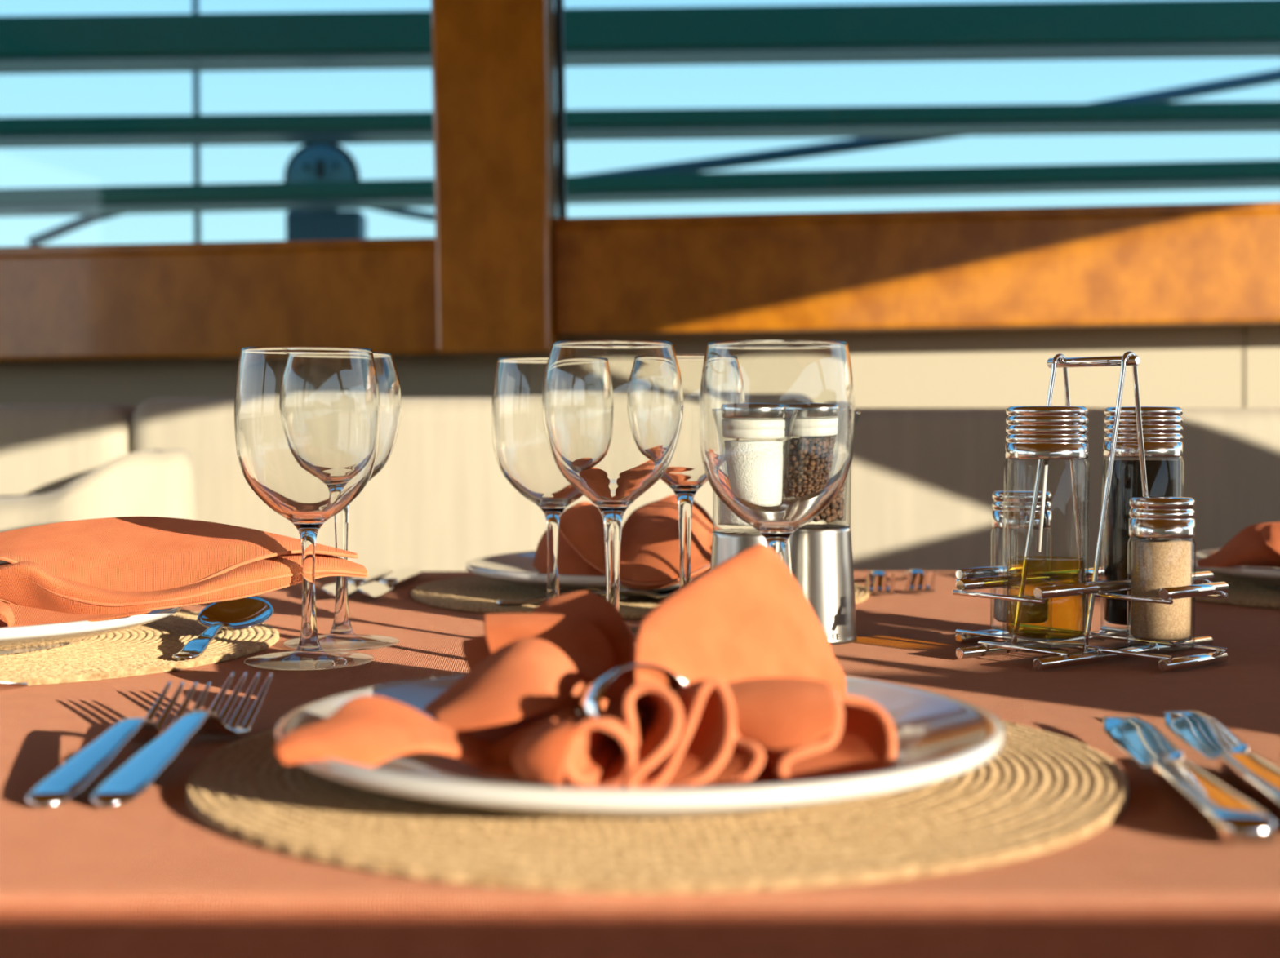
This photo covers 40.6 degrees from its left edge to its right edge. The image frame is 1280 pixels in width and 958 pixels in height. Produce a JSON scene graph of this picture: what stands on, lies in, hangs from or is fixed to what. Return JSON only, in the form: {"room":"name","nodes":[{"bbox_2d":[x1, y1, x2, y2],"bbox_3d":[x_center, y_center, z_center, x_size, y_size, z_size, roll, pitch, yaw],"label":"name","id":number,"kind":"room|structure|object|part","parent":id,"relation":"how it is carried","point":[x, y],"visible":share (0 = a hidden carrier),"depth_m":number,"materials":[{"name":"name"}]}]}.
{"room":"restaurant","nodes":[
{"label":"restaurant","id":0,"kind":"room"},
{"bbox_2d":[0,326,1279,408],"bbox_3d":[-0.360,0.331,2.345,4.750,1.080,0.035,-1,2,5],"label":"wall","id":1,"kind":"structure","parent":0,"point":[1177,367],"depth_m":2.25,"materials":[{"name":"beige paint"}]},
{"bbox_2d":[0,237,453,364],"bbox_3d":[-1.480,-0.223,2.345,2.470,0.150,0.104,-1,2,5],"label":"wooden rail","id":2,"kind":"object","parent":1,"relation":"attached to","point":[184,301],"depth_m":2.22,"materials":[{"name":"brown wood"}]},
{"bbox_3d":[-1.222,-0.292,2.310,1.950,0.014,0.058,-1,2,5],"label":"moulding","id":3,"kind":"part","parent":2,"relation":"part of","materials":[{"name":"brown wood"}]},
{"bbox_2d":[431,0,560,356],"bbox_3d":[-0.187,-0.768,2.194,0.145,1.218,0.110,-1,2,5],"label":"wooden post","id":4,"kind":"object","parent":1,"relation":"attached to","point":[494,61],"depth_m":2.15,"materials":[{"name":"brown wood"}]},
{"bbox_2d":[555,0,567,217],"bbox_3d":[0.937,-0.687,2.136,2.109,0.697,0.024,-1,2,5],"label":"window frame","id":5,"kind":"structure","parent":1,"relation":"in","point":[559,4],"depth_m":2.22,"materials":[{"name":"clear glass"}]},
{"bbox_2d":[553,201,1279,338],"bbox_3d":[0.944,-0.269,2.148,2.106,0.149,0.104,-1,2,5],"label":"wooden rail","id":6,"kind":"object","parent":1,"relation":"attached to","point":[1198,265],"depth_m":2.15,"materials":[{"name":"brown wood"}]},
{"bbox_3d":[0.943,-0.335,2.135,2.106,0.014,0.058,-1,2,5],"label":"moulding","id":7,"kind":"part","parent":6,"relation":"part of","materials":[{"name":"brown wood"}]},
{"bbox_2d":[1244,327,1246,408],"bbox_3d":[0.778,0.004,2.224,0.007,0.411,0.003,0,2,5],"label":"trim","id":8,"kind":"structure","parent":1,"relation":"attached to","point":[1245,327],"depth_m":2.22,"materials":[{"name":"brown"}]},
{"bbox_3d":[0.000,0.912,0.133,6.000,0.060,4.600,0,2,0],"label":"floor","id":9,"kind":"structure","parent":0,"visible":0},
{"bbox_2d":[0,397,1279,571],"bbox_3d":[-0.006,0.367,1.829,3.200,0.909,0.630,0,2,2],"label":"bench backrest","id":10,"kind":"object","parent":9,"relation":"on","point":[920,489],"visible":0.27,"depth_m":2.00,"materials":[{"name":"beige fabric"}]},
{"bbox_2d":[0,404,137,495],"bbox_3d":[-0.851,0.131,2.101,0.498,0.441,0.130,0,2,2],"label":"cushion","id":11,"kind":"object","parent":10,"relation":"on","point":[44,448],"depth_m":2.03,"materials":[{"name":"beige fabric"}]},
{"bbox_2d":[0,449,197,564],"bbox_3d":[-0.762,0.163,1.916,0.507,0.389,0.151,0,2,0],"label":"cushion","id":12,"kind":"object","parent":10,"relation":"on","point":[161,483],"visible":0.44,"depth_m":1.89,"materials":[{"name":"beige fabric"}]},
{"bbox_2d":[131,397,826,571],"bbox_3d":[-0.190,0.128,2.078,0.819,0.449,0.130,0,2,2],"label":"cushion","id":13,"kind":"object","parent":10,"relation":"on","point":[442,500],"depth_m":2.01,"materials":[{"name":"beige fabric"}]},
{"bbox_2d":[826,408,1279,571],"bbox_3d":[0.692,0.135,2.047,0.947,0.437,0.130,0,2,2],"label":"cushion","id":14,"kind":"object","parent":10,"relation":"on","point":[920,489],"depth_m":1.99,"materials":[{"name":"beige fabric"}]},
{"bbox_3d":[0.070,0.480,1.106,1.556,0.738,1.120,0,2,0],"label":"dining table","id":15,"kind":"object","parent":9,"relation":"on","visible":0},
{"bbox_2d":[0,571,1279,957],"bbox_3d":[0.070,0.237,1.097,1.628,0.260,1.192,0,2,0],"label":"tablecloth","id":16,"kind":"object","parent":15,"relation":"on","point":[143,877],"visible":0.28,"depth_m":0.57,"materials":[{"name":"fabric"}]},
{"bbox_2d":[0,681,27,691],"bbox_3d":[-0.428,0.109,0.904,0.215,0.010,0.020,0,2,3],"label":"knife","id":17,"kind":"object","parent":16,"relation":"on","point":[4,686],"visible":1,"depth_m":0.90,"materials":[{"name":"silver metal"}]},
{"bbox_2d":[26,681,211,808],"bbox_3d":[-0.217,0.109,0.727,0.026,0.022,0.166,0,2,4],"label":"fork","id":18,"kind":"object","parent":16,"relation":"on","point":[77,773],"visible":0.83,"depth_m":0.70,"materials":[{"name":"silver metal"}]},
{"bbox_3d":[-0.219,0.112,0.697,0.019,0.017,0.106,0,2,5],"label":"handle","id":19,"kind":"part","parent":18,"relation":"part of","materials":[{"name":"silver metal"}]},
{"bbox_2d":[0,610,279,686],"bbox_3d":[-0.426,0.105,1.107,0.380,0.004,0.381,1,2,15],"label":"placemat","id":20,"kind":"object","parent":16,"relation":"on","point":[149,648],"visible":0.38,"depth_m":1.04,"materials":[{"name":"wicker"}]},
{"bbox_2d":[0,606,182,655],"bbox_3d":[-0.436,0.091,1.092,0.285,0.024,0.285,0,2,0],"label":"dinner plate","id":21,"kind":"object","parent":20,"relation":"on","point":[28,638],"visible":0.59,"depth_m":1.01,"materials":[{"name":"white ceramic"}]},
{"bbox_2d":[0,516,368,627],"bbox_3d":[-0.322,0.056,1.063,0.310,0.058,0.150,0,2,0],"label":"napkin","id":22,"kind":"object","parent":21,"relation":"on","point":[96,570],"visible":0.98,"depth_m":1.06,"materials":[{"name":"fabric"}]},
{"bbox_2d":[172,596,273,660],"bbox_3d":[-0.265,0.092,1.081,0.048,0.022,0.147,0,2,1],"label":"spoon","id":23,"kind":"object","parent":20,"relation":"on","point":[246,613],"visible":0.99,"depth_m":1.13,"materials":[{"name":"silver metal"}]},
{"bbox_3d":[-0.265,0.098,1.058,0.014,0.012,0.102,0,2,1],"label":"handle","id":24,"kind":"part","parent":23,"relation":"part of","materials":[{"name":"silver metal"}]},
{"bbox_2d":[196,596,273,631],"bbox_3d":[-0.263,0.088,1.129,0.048,0.018,0.050,0,2,1],"label":"bowl","id":25,"kind":"object","parent":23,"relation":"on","point":[246,613],"depth_m":1.14,"materials":[{"name":"silver metal"}]},
{"bbox_2d":[90,672,273,808],"bbox_3d":[-0.194,0.108,0.742,0.026,0.022,0.195,0,2,4],"label":"fork","id":26,"kind":"object","parent":16,"relation":"on","point":[141,771],"visible":1,"depth_m":0.71,"materials":[{"name":"silver metal"}]},
{"bbox_3d":[-0.196,0.112,0.707,0.019,0.017,0.125,0,2,3],"label":"handle","id":27,"kind":"part","parent":26,"relation":"part of","materials":[{"name":"silver metal"}]},
{"bbox_2d":[234,346,380,670],"bbox_3d":[-0.198,0.016,1.030,0.085,0.187,0.085,0,2,0],"label":"wine glass","id":28,"kind":"object","parent":16,"relation":"on","point":[307,418],"visible":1,"depth_m":1.00,"materials":[{"name":"clear glass"}]},
{"bbox_2d":[234,346,380,549],"bbox_3d":[-0.198,-0.018,1.029,0.085,0.119,0.085,0,2,0],"label":"bowl","id":29,"kind":"object","parent":28,"relation":"on","point":[307,418],"depth_m":1.00,"materials":[{"name":"clear glass"}]},
{"bbox_3d":[-0.198,0.072,1.032,0.015,0.060,0.015,0,2,0],"label":"stem","id":30,"kind":"part","parent":28,"relation":"part of","materials":[{"name":"clear glass"}]},
{"bbox_2d":[284,351,401,651],"bbox_3d":[-0.192,0.013,1.111,0.078,0.187,0.078,-1,2,-28],"label":"wine glass","id":31,"kind":"object","parent":16,"relation":"on","point":[388,384],"visible":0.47,"depth_m":1.10,"materials":[{"name":"clear glass"}]},
{"bbox_3d":[-0.192,0.064,1.113,0.015,0.071,0.015,0,2,0],"label":"stem","id":32,"kind":"part","parent":31,"relation":"part of","materials":[{"name":"clear glass"}]},
{"bbox_2d":[333,351,401,523],"bbox_3d":[-0.192,-0.026,1.110,0.078,0.109,0.078,0,2,0],"label":"bowl","id":33,"kind":"object","parent":31,"relation":"on","point":[388,384],"depth_m":1.09,"materials":[{"name":"clear glass"}]},
{"bbox_2d":[321,567,390,596],"bbox_3d":[-0.241,0.088,1.472,0.020,0.010,0.215,0,2,3],"label":"knife","id":34,"kind":"object","parent":16,"relation":"on","point":[375,574],"visible":0.59,"depth_m":1.47,"materials":[{"name":"silver metal"}]},
{"bbox_3d":[-0.245,0.090,1.416,0.018,0.008,0.104,0,2,3],"label":"blade","id":35,"kind":"part","parent":34,"relation":"part of","materials":[{"name":"silver metal"}]},
{"bbox_3d":[-0.239,0.087,1.523,0.020,0.010,0.112,0,2,3],"label":"handle","id":36,"kind":"part","parent":34,"relation":"part of","materials":[{"name":"silver metal"}]},
{"bbox_2d":[356,567,420,597],"bbox_3d":[-0.214,0.088,1.472,0.020,0.010,0.215,0,2,3],"label":"knife","id":37,"kind":"object","parent":16,"relation":"on","point":[400,576],"visible":1,"depth_m":1.47,"materials":[{"name":"silver metal"}]},
{"bbox_3d":[-0.217,0.090,1.416,0.018,0.008,0.104,0,2,3],"label":"blade","id":38,"kind":"part","parent":37,"relation":"part of","materials":[{"name":"silver metal"}]},
{"bbox_3d":[-0.212,0.087,1.523,0.020,0.010,0.112,0,2,3],"label":"handle","id":39,"kind":"part","parent":37,"relation":"part of","materials":[{"name":"silver metal"}]},
{"bbox_2d":[491,356,583,599],"bbox_3d":[-0.061,0.010,1.207,0.085,0.187,0.085,0,2,0],"label":"water glass","id":40,"kind":"object","parent":16,"relation":"on","point":[522,451],"visible":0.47,"depth_m":1.18,"materials":[{"name":"clear glass"}]},
{"bbox_3d":[-0.061,0.066,1.209,0.015,0.060,0.015,0,2,0],"label":"stem","id":41,"kind":"part","parent":40,"relation":"part of","materials":[{"name":"clear glass"}]},
{"bbox_2d":[542,340,683,611],"bbox_3d":[-0.015,0.019,0.952,0.078,0.187,0.078,1,2,32],"label":"wine glass","id":42,"kind":"object","parent":16,"relation":"on","point":[612,411],"visible":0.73,"depth_m":0.92,"materials":[{"name":"clear glass"}]},
{"bbox_3d":[-0.015,0.069,0.954,0.015,0.071,0.015,0,2,0],"label":"stem","id":43,"kind":"part","parent":42,"relation":"part of","materials":[{"name":"clear glass"}]},
{"bbox_2d":[409,575,869,619],"bbox_3d":[-0.001,0.093,1.441,0.380,0.004,0.381,-2,3,-42],"label":"placemat","id":44,"kind":"object","parent":16,"relation":"on","point":[476,593],"visible":0.16,"depth_m":1.37,"materials":[{"name":"wicker"}]},
{"bbox_2d":[496,589,674,605],"bbox_3d":[-0.018,0.084,1.308,0.179,0.022,0.048,0,2,-1],"label":"spoon","id":45,"kind":"object","parent":44,"relation":"on","point":[660,595],"visible":0.3,"depth_m":1.30,"materials":[{"name":"silver metal"}]},
{"bbox_2d":[655,592,674,599],"bbox_3d":[0.041,0.082,1.309,0.060,0.018,0.048,0,2,-1],"label":"bowl","id":46,"kind":"object","parent":45,"relation":"on","point":[660,595],"depth_m":1.30,"materials":[{"name":"silver metal"}]},
{"bbox_2d":[465,551,711,599],"bbox_3d":[-0.001,0.079,1.429,0.285,0.024,0.285,0,2,0],"label":"dinner plate","id":47,"kind":"object","parent":44,"relation":"on","point":[513,568],"visible":0.3,"depth_m":1.34,"materials":[{"name":"white ceramic"}]},
{"bbox_2d":[533,494,722,590],"bbox_3d":[-0.006,0.048,1.336,0.159,0.066,0.145,0,2,0],"label":"napkin","id":48,"kind":"object","parent":47,"relation":"on","point":[650,545],"visible":0.76,"depth_m":1.31,"materials":[{"name":"fabric"}]},
{"bbox_2d":[185,720,1129,894],"bbox_3d":[0.007,0.118,0.722,0.381,0.004,0.380,-1,2,-17],"label":"placemat","id":49,"kind":"object","parent":16,"relation":"on","point":[1044,792],"visible":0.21,"depth_m":0.60,"materials":[{"name":"wicker"}]},
{"bbox_2d":[275,667,1004,821],"bbox_3d":[0.000,0.106,0.690,0.285,0.024,0.285,0,2,0],"label":"dinner plate","id":50,"kind":"object","parent":49,"relation":"on","point":[940,737],"visible":0.34,"depth_m":0.60,"materials":[{"name":"white ceramic"}]},
{"bbox_2d":[273,543,896,789],"bbox_3d":[-0.018,0.072,0.708,0.226,0.083,0.218,0,2,0],"label":"napkin","id":51,"kind":"object","parent":50,"relation":"on","point":[763,700],"visible":0.95,"depth_m":0.65,"materials":[{"name":"fabric"}]},
{"bbox_2d":[572,663,684,720],"bbox_3d":[-0.003,0.093,0.678,0.046,0.042,0.034,-1,2,-33],"label":"napkin ring","id":52,"kind":"object","parent":51,"relation":"attached to","point":[587,705],"visible":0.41,"depth_m":0.67,"materials":[{"name":"silver metal"}]},
{"bbox_2d":[631,355,708,635],"bbox_3d":[0.031,0.011,1.171,0.078,0.187,0.078,-1,2,-21],"label":"wine glass","id":53,"kind":"object","parent":16,"relation":"on","point":[685,474],"visible":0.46,"depth_m":1.14,"materials":[{"name":"clear glass"}]},
{"bbox_2d":[659,355,708,517],"bbox_3d":[0.031,-0.028,1.170,0.078,0.109,0.078,0,2,0],"label":"bowl","id":54,"kind":"object","parent":53,"relation":"on","point":[685,474],"depth_m":1.14,"materials":[{"name":"clear glass"}]},
{"bbox_3d":[0.031,0.061,1.173,0.015,0.071,0.015,0,2,0],"label":"stem","id":55,"kind":"part","parent":53,"relation":"part of","materials":[{"name":"clear glass"}]},
{"bbox_2d":[710,489,791,573],"bbox_3d":[0.070,0.030,1.087,0.060,0.155,0.060,0,2,0],"label":"salt mill","id":56,"kind":"object","parent":16,"relation":"on","point":[726,544],"visible":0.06,"depth_m":1.07,"materials":[{"name":"silver metal"}]},
{"bbox_2d":[712,489,760,533],"bbox_3d":[0.070,-0.005,1.085,0.060,0.075,0.060,0,2,0],"label":"glass cup","id":57,"kind":"object","parent":56,"relation":"on","point":[726,517],"depth_m":1.08,"materials":[{"name":"glass"}]},
{"bbox_2d":[698,339,855,561],"bbox_3d":[0.075,0.019,0.948,0.085,0.187,0.085,0,2,0],"label":"water glass","id":58,"kind":"object","parent":16,"relation":"on","point":[777,417],"visible":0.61,"depth_m":0.91,"materials":[{"name":"clear glass"}]},
{"bbox_2d":[789,411,860,645],"bbox_3d":[0.114,0.029,1.134,0.060,0.155,0.060,0,2,0],"label":"pepper mill","id":59,"kind":"object","parent":16,"relation":"on","point":[822,560],"visible":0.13,"depth_m":1.11,"materials":[{"name":"silver metal"}]},
{"bbox_2d":[800,411,860,528],"bbox_3d":[0.114,-0.007,1.133,0.060,0.075,0.060,0,2,0],"label":"glass cup","id":60,"kind":"object","parent":59,"relation":"on","point":[833,511],"depth_m":1.12,"materials":[{"name":"glass"}]},
{"bbox_2d":[863,570,895,594],"bbox_3d":[0.202,0.083,1.462,0.026,0.022,0.194,0,2,7],"label":"fork","id":61,"kind":"object","parent":16,"relation":"on","point":[878,585],"visible":1,"depth_m":1.41,"materials":[{"name":"silver metal"}]},
{"bbox_3d":[0.206,0.084,1.497,0.019,0.017,0.125,0,2,7],"label":"handle","id":62,"kind":"part","parent":61,"relation":"part of","materials":[{"name":"silver metal"}]},
{"bbox_2d":[901,568,935,592],"bbox_3d":[0.235,0.082,1.474,0.026,0.022,0.181,0,2,6],"label":"fork","id":63,"kind":"object","parent":16,"relation":"on","point":[918,583],"visible":1,"depth_m":1.43,"materials":[{"name":"silver metal"}]},
{"bbox_3d":[0.239,0.083,1.506,0.019,0.017,0.116,0,2,6],"label":"handle","id":64,"kind":"part","parent":63,"relation":"part of","materials":[{"name":"silver metal"}]},
{"bbox_2d":[952,351,1228,671],"bbox_3d":[0.277,0.015,1.070,0.175,0.186,0.163,0,2,0],"label":"stand","id":65,"kind":"object","parent":16,"relation":"on","point":[971,579],"visible":0.94,"depth_m":1.05,"materials":[{"name":"silver metal"}]},
{"bbox_3d":[0.229,0.061,1.133,0.060,0.007,0.007,-2,3,-38],"label":"rod","id":66,"kind":"part","parent":65,"relation":"part of","materials":[{"name":"silver metal"}]},
{"bbox_3d":[0.229,0.102,1.134,0.060,0.007,0.007,-2,3,-38],"label":"rod","id":67,"kind":"part","parent":65,"relation":"part of","materials":[{"name":"silver metal"}]},
{"bbox_2d":[990,489,1053,632],"bbox_3d":[0.246,0.052,1.115,0.039,0.090,0.039,0,2,0],"label":"salt shaker","id":68,"kind":"object","parent":65,"relation":"in","point":[1017,504],"visible":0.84,"depth_m":1.10,"materials":[{"name":"clear glass"}]},
{"bbox_3d":[0.260,0.062,1.096,0.169,0.007,0.007,-2,3,-38],"label":"rod","id":69,"kind":"part","parent":65,"relation":"part of","materials":[{"name":"silver metal"}]},
{"bbox_3d":[0.260,0.104,1.097,0.137,0.007,0.109,0,2,0],"label":"rod","id":70,"kind":"part","parent":65,"relation":"part of","materials":[{"name":"silver metal"}]},
{"bbox_2d":[1002,405,1089,648],"bbox_3d":[0.245,0.028,1.046,0.050,0.144,0.050,0,2,0],"label":"oil bottle","id":71,"kind":"object","parent":65,"relation":"in","point":[1046,433],"visible":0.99,"depth_m":1.02,"materials":[{"name":"clear glass"}]},
{"bbox_3d":[0.296,0.105,1.051,0.169,0.007,0.007,-2,3,-38],"label":"rod","id":72,"kind":"part","parent":65,"relation":"part of","materials":[{"name":"silver metal"}]},
{"bbox_3d":[0.296,0.064,1.050,0.169,0.007,0.007,-2,3,-38],"label":"rod","id":73,"kind":"part","parent":65,"relation":"part of","materials":[{"name":"silver metal"}]},
{"bbox_2d":[1100,406,1184,635],"bbox_3d":[0.321,0.025,1.105,0.050,0.144,0.050,0,2,0],"label":"vinegar bottle","id":74,"kind":"object","parent":65,"relation":"in","point":[1162,427],"visible":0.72,"depth_m":1.09,"materials":[{"name":"clear glass"}]},
{"bbox_2d":[1126,496,1195,650],"bbox_3d":[0.310,0.055,1.030,0.039,0.090,0.039,0,2,0],"label":"pepper shaker","id":75,"kind":"object","parent":65,"relation":"in","point":[1156,565],"visible":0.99,"depth_m":1.01,"materials":[{"name":"clear glass"}]},
{"bbox_3d":[0.324,0.107,1.013,0.060,0.007,0.007,-2,3,-38],"label":"rod","id":76,"kind":"part","parent":65,"relation":"part of","materials":[{"name":"silver metal"}]},
{"bbox_3d":[0.324,0.065,1.011,0.060,0.007,0.007,-2,3,-38],"label":"rod","id":77,"kind":"part","parent":65,"relation":"part of","materials":[{"name":"silver metal"}]},
{"bbox_2d":[1102,716,1275,844],"bbox_3d":[0.214,0.117,0.694,0.020,0.010,0.215,0,2,3],"label":"knife","id":78,"kind":"object","parent":16,"relation":"on","point":[1229,817],"visible":1,"depth_m":0.65,"materials":[{"name":"silver metal"}]},
{"bbox_3d":[0.217,0.114,0.750,0.018,0.008,0.104,0,2,3],"label":"blade","id":79,"kind":"part","parent":78,"relation":"part of","materials":[{"name":"silver metal"}]},
{"bbox_3d":[0.211,0.118,0.643,0.020,0.010,0.112,0,2,3],"label":"handle","id":80,"kind":"part","parent":78,"relation":"part of","materials":[{"name":"silver metal"}]},
{"bbox_2d":[1163,711,1279,819],"bbox_3d":[0.246,0.116,0.709,0.020,0.010,0.215,0,2,4],"label":"knife","id":81,"kind":"object","parent":16,"relation":"on","point":[1202,733],"visible":1,"depth_m":0.72,"materials":[{"name":"silver metal"}]},
{"bbox_3d":[0.250,0.113,0.764,0.018,0.008,0.104,0,2,4],"label":"blade","id":82,"kind":"part","parent":81,"relation":"part of","materials":[{"name":"silver metal"}]},
{"bbox_3d":[0.242,0.118,0.657,0.020,0.010,0.112,0,2,4],"label":"handle","id":83,"kind":"part","parent":81,"relation":"part of","materials":[{"name":"silver metal"}]},
{"bbox_2d":[1191,568,1279,608],"bbox_3d":[0.615,0.092,1.460,0.380,0.004,0.381,2,3,44],"label":"placemat","id":84,"kind":"object","parent":16,"relation":"on","point":[1240,593],"visible":0.24,"depth_m":1.38,"materials":[{"name":"wicker"}]},
{"bbox_2d":[1191,548,1279,591],"bbox_3d":[0.600,0.079,1.444,0.285,0.024,0.285,0,2,0],"label":"dinner plate","id":85,"kind":"object","parent":84,"relation":"on","point":[1268,578],"visible":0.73,"depth_m":1.39,"materials":[{"name":"white ceramic"}]},
{"bbox_2d":[1196,521,1279,568],"bbox_3d":[0.547,0.055,1.391,0.194,0.043,0.121,0,2,0],"label":"napkin","id":86,"kind":"object","parent":85,"relation":"on","point":[1258,544],"visible":1,"depth_m":1.37,"materials":[{"name":"fabric"}]},
{"label":"outside","id":87,"kind":"structure","parent":0,"visible":0},
{"bbox_2d":[576,68,1279,175],"bbox_3d":[0.532,-0.664,3.278,1.507,0.249,0.025,0,2,0],"label":"strut","id":88,"kind":"object","parent":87,"point":[1270,77],"visible":0.52,"depth_m":3.27,"materials":[{"name":"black metal"}]},
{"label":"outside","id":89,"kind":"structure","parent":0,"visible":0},
{"bbox_2d":[0,9,431,74],"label":"bar","id":90,"kind":"object","parent":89,"point":[361,39],"depth_m":2.99,"materials":[{"name":"teal metal"}]},
{"bbox_2d":[0,111,433,147],"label":"bar","id":91,"kind":"object","parent":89,"point":[383,127],"depth_m":3.00,"materials":[{"name":"teal metal"}]},
{"bbox_2d":[0,178,434,217],"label":"bar","id":92,"kind":"object","parent":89,"point":[413,193],"depth_m":3.00,"materials":[{"name":"teal metal"}]},
{"bbox_2d":[564,0,1279,66],"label":"bar","id":93,"kind":"object","parent":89,"point":[1128,29],"depth_m":2.97,"materials":[{"name":"teal metal"}]},
{"bbox_2d":[565,100,1279,141],"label":"bar","id":94,"kind":"object","parent":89,"point":[1213,117],"depth_m":2.98,"materials":[{"name":"teal metal"}]},
{"bbox_2d":[566,159,1279,204],"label":"bar","id":95,"kind":"object","parent":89,"point":[1242,174],"depth_m":2.98,"materials":[{"name":"teal metal"}]},
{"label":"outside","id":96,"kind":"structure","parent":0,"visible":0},
{"bbox_2d":[191,0,200,242],"bbox_3d":[-0.853,-0.786,3.324,0.014,0.721,0.013,0,2,0],"label":"wire","id":97,"kind":"object","parent":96,"point":[195,3],"visible":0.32,"depth_m":3.32,"materials":[{"name":"blue metal"}]},
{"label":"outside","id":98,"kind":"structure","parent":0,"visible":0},
{"bbox_3d":[0.000,0.772,4.030,8.000,0.060,3.000,0,2,0],"label":"deck","id":99,"kind":"object","parent":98,"visible":0},
{"bbox_2d":[283,143,366,240],"bbox_3d":[-0.600,0.044,3.317,0.147,1.419,0.087,0,2,0],"label":"winch","id":100,"kind":"object","parent":99,"relation":"on","point":[326,162],"visible":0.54,"depth_m":3.26,"materials":[{"name":"blue metal"}]},
{"bbox_2d":[369,208,435,221],"bbox_3d":[-0.411,-0.503,3.264,0.358,0.077,0.016,0,2,0],"label":"rigging line","id":101,"kind":"object","parent":100,"relation":"attached to","point":[410,213],"visible":0.14,"depth_m":3.26,"materials":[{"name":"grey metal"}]},
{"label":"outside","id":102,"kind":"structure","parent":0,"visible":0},
{"bbox_2d":[26,213,125,246],"bbox_3d":[-0.925,-0.483,3.185,0.405,0.114,0.020,0,2,0],"label":"rigging line","id":103,"kind":"object","parent":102,"point":[84,220],"visible":0.33,"depth_m":3.18,"materials":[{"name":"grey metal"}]}
]}

